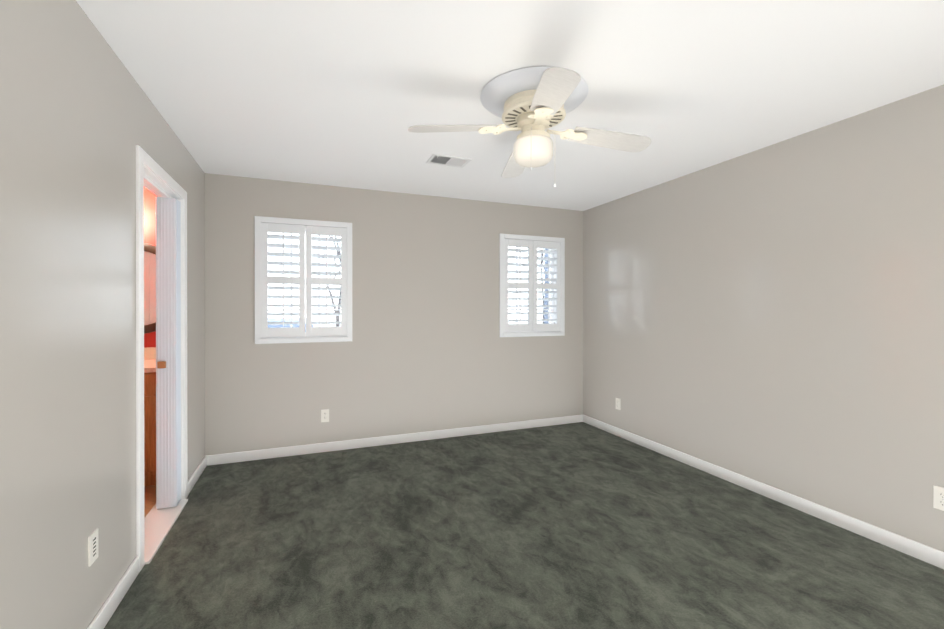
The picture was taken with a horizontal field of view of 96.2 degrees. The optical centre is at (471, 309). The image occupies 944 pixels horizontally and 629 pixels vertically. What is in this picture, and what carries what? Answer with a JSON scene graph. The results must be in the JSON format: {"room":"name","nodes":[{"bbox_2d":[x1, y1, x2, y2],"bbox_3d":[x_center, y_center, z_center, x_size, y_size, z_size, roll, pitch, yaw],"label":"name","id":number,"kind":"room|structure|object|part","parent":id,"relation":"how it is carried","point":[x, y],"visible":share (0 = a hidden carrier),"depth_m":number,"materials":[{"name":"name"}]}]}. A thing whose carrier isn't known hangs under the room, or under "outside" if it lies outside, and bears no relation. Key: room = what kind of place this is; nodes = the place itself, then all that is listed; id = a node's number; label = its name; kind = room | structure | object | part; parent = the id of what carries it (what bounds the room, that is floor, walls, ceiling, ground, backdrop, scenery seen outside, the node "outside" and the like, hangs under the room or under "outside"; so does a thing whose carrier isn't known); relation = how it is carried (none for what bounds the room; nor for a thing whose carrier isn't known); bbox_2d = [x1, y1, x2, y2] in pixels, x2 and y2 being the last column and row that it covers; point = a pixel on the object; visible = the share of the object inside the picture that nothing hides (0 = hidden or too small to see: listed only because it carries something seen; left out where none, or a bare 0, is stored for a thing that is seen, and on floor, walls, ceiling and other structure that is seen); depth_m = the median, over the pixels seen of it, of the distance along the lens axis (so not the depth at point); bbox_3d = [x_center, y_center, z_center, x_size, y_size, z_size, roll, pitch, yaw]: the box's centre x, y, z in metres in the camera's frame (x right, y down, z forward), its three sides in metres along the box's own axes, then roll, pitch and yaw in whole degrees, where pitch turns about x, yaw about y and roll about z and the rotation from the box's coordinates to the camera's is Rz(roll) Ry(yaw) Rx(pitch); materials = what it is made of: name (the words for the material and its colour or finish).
{"room":"empty bedroom","nodes":[
{"label":"empty bedroom","id":0,"kind":"room"},
{"bbox_2d":[0,0,204,628],"bbox_3d":[-1.465,0.137,1.425,0.120,2.540,4.484,0,0,-21],"label":"wall","id":1,"kind":"structure","parent":0,"point":[81,117],"depth_m":1.52,"materials":[{"name":"grey paint"}]},
{"bbox_2d":[88,528,97,566],"bbox_3d":[-1.493,0.936,1.672,0.007,0.115,0.070,0,0,-21],"label":"electrical outlet plate","id":2,"kind":"object","parent":1,"relation":"attached to","point":[92,547],"visible":1,"depth_m":1.66,"materials":[{"name":"white plastic"}]},
{"bbox_2d":[87,556,138,628],"bbox_3d":[-1.126,1.266,0.748,0.014,0.085,2.910,0,0,-21],"label":"baseboard","id":3,"kind":"structure","parent":1,"relation":"attached to","point":[111,604],"depth_m":1.85,"materials":[{"name":"white wood"}]},
{"bbox_2d":[136,145,187,571],"bbox_3d":[-1.886,0.244,2.499,0.152,2.120,0.910,0,0,-21],"label":"door frame","id":4,"kind":"structure","parent":1,"relation":"attached to","point":[154,177],"depth_m":2.15,"materials":[{"name":"white wood"}]},
{"bbox_2d":[156,197,180,508],"bbox_3d":[-1.997,0.278,2.789,0.114,2.010,0.148,0,0,-21],"label":"door","id":5,"kind":"structure","parent":1,"relation":"in","point":[168,352],"depth_m":2.75,"materials":[{"name":"white plastic"}]},
{"bbox_2d":[188,455,210,494],"bbox_3d":[-2.097,1.259,3.225,0.014,0.085,0.590,0,0,-21],"label":"baseboard","id":6,"kind":"structure","parent":1,"relation":"attached to","point":[197,473],"depth_m":3.23,"materials":[{"name":"white wood"}]},
{"bbox_2d":[144,485,155,516],"bbox_3d":[-2.880,1.355,2.230,1.930,0.100,2.350,0,0,-21],"label":"floor","id":7,"kind":"structure","parent":0,"point":[149,497],"depth_m":2.92,"materials":[{"name":"brown wood"}]},
{"bbox_2d":[144,347,155,485],"bbox_3d":[-2.839,0.809,3.178,1.140,0.985,0.607,0,0,-21],"label":"bathroom vanity","id":8,"kind":"object","parent":7,"relation":"on","point":[149,415],"visible":0.06,"depth_m":3.07,"materials":[{"name":"brown wood"}]},
{"bbox_2d":[144,187,156,347],"bbox_3d":[-1.984,0.134,2.578,0.004,2.540,2.590,0,0,-21],"label":"wall","id":9,"kind":"structure","parent":0,"point":[149,227],"depth_m":2.60,"materials":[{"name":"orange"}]},
{"bbox_2d":[144,243,155,333],"bbox_3d":[-2.784,-0.179,3.502,0.770,0.770,0.036,0,0,-21],"label":"mirror","id":10,"kind":"object","parent":9,"relation":"attached to","point":[149,288],"visible":0.12,"depth_m":3.54,"materials":[{"name":"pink mirror"}]},
{"bbox_2d":[145,499,187,563],"bbox_3d":[-1.883,1.307,2.503,0.185,0.034,0.770,0,0,-21],"label":"floor","id":11,"kind":"structure","parent":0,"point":[159,523],"depth_m":2.53,"materials":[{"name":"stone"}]},
{"bbox_2d":[205,173,582,455],"bbox_3d":[-0.506,0.129,4.317,4.017,2.540,0.200,0,0,-21],"label":"wall","id":12,"kind":"structure","parent":0,"point":[427,348],"depth_m":4.10,"materials":[{"name":"grey paint"}]},
{"bbox_2d":[255,216,351,343],"bbox_3d":[-1.528,-0.258,3.888,0.815,1.105,0.250,0,0,-21],"label":"window shutter","id":13,"kind":"object","parent":12,"relation":"attached to","point":[264,333],"visible":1,"depth_m":3.81,"materials":[{"name":"white wood"}]},
{"bbox_2d":[321,409,328,421],"bbox_3d":[-1.344,0.970,3.878,0.070,0.115,0.009,0,0,-21],"label":"electrical outlet","id":14,"kind":"object","parent":12,"relation":"attached to","point":[324,415],"visible":1,"depth_m":3.88,"materials":[{"name":"white plastic"}]},
{"bbox_2d":[207,414,582,464],"bbox_3d":[-0.479,1.256,4.213,3.750,0.085,0.018,0,0,-21],"label":"baseboard","id":15,"kind":"structure","parent":12,"relation":"attached to","point":[216,459],"depth_m":4.05,"materials":[{"name":"white wood"}]},
{"bbox_2d":[499,233,564,336],"bbox_3d":[0.640,-0.260,4.738,0.807,1.105,0.250,0,0,-21],"label":"window shutter","id":16,"kind":"object","parent":12,"relation":"attached to","point":[555,313],"visible":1,"depth_m":4.66,"materials":[{"name":"white wood"}]},
{"bbox_2d":[76,0,943,210],"bbox_3d":[0.334,-1.185,2.170,4.017,0.100,4.804,0,0,-21],"label":"ceiling","id":17,"kind":"structure","parent":0,"point":[344,93],"depth_m":2.06,"materials":[{"name":"white paint"}]},
{"bbox_2d":[426,154,471,167],"bbox_3d":[-0.178,-1.123,3.234,0.300,0.030,0.200,0,0,-21],"label":"ceiling vent","id":18,"kind":"object","parent":17,"relation":"in","point":[446,160],"visible":1,"depth_m":3.23,"materials":[{"name":"white metal"}]},
{"bbox_2d":[408,66,650,186],"bbox_3d":[0.320,-0.885,2.243,0.959,0.501,1.024,0,0,38],"label":"ceiling fan","id":19,"kind":"object","parent":17,"relation":"hanging from","point":[532,104],"visible":1,"depth_m":2.17,"materials":[{"name":"painted metal"},{"name":"wood"},{"name":"glass"}]},
{"bbox_3d":[0.326,-0.834,2.251,0.210,0.123,0.210,0,0,-21],"label":"lamp shade","id":20,"kind":"part","parent":19,"relation":"part of","materials":[{"name":"white glass"}]},
{"bbox_2d":[104,422,943,628],"bbox_3d":[0.349,1.355,2.139,3.777,0.100,4.484,0,0,-21],"label":"floor carpet","id":21,"kind":"object","parent":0,"point":[580,525],"visible":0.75,"depth_m":2.29,"materials":[{"name":"grey carpet"}]},
{"bbox_2d":[583,85,943,551],"bbox_3d":[2.185,0.133,2.791,0.120,2.540,4.604,0,0,-21],"label":"wall","id":22,"kind":"structure","parent":0,"point":[772,315],"depth_m":2.77,"materials":[{"name":"grey paint"}]},
{"bbox_2d":[616,398,620,409],"bbox_3d":[1.502,0.969,4.360,0.009,0.115,0.070,0,0,-21],"label":"electrical outlet","id":23,"kind":"object","parent":22,"relation":"attached to","point":[618,403],"visible":1,"depth_m":4.35,"materials":[{"name":"white plastic"}]},
{"bbox_2d":[583,415,943,568],"bbox_3d":[2.099,1.260,2.825,0.018,0.085,4.484,0,0,-21],"label":"baseboard","id":24,"kind":"structure","parent":22,"relation":"attached to","point":[897,542],"depth_m":2.76,"materials":[{"name":"white wood"}]},
{"bbox_2d":[933,485,943,510],"bbox_3d":[2.374,0.955,2.135,0.009,0.115,0.070,0,0,-21],"label":"electrical outlet","id":25,"kind":"object","parent":22,"relation":"attached to","point":[938,497],"visible":1,"depth_m":2.15,"materials":[{"name":"white plastic"}]},
{"label":"outside","id":26,"kind":"structure","parent":0,"visible":0},
{"bbox_2d":[313,321,542,326],"bbox_3d":[-7.862,1.773,31.617,70.000,0.100,55.396,0,0,-21],"label":"ground","id":27,"kind":"structure","parent":26,"point":[330,325],"depth_m":48.25,"materials":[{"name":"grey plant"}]},
{"bbox_2d":[268,318,312,331],"bbox_3d":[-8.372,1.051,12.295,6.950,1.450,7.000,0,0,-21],"label":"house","id":28,"kind":"structure","parent":27,"relation":"on","point":[285,320],"depth_m":11.85,"materials":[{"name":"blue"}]},
{"bbox_2d":[313,236,340,326],"bbox_3d":[-3.080,-0.549,9.771,2.027,4.665,3.433,0,0,-21],"label":"tree","id":29,"kind":"object","parent":27,"relation":"on","point":[333,302],"depth_m":9.56,"materials":[{"name":"grey plant"}]},
{"bbox_2d":[539,249,543,322],"bbox_3d":[2.588,-1.379,13.694,5.173,6.303,4.961,0,0,-21],"label":"tree","id":30,"kind":"object","parent":27,"relation":"on","point":[541,261],"depth_m":13.37,"materials":[{"name":"grey plant"}]},
{"bbox_2d":[544,249,549,323],"bbox_3d":[1.379,-1.459,7.114,0.230,6.500,0.250,0,0,-21],"label":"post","id":31,"kind":"object","parent":27,"relation":"on","point":[546,296],"depth_m":7.12,"materials":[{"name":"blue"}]}
]}

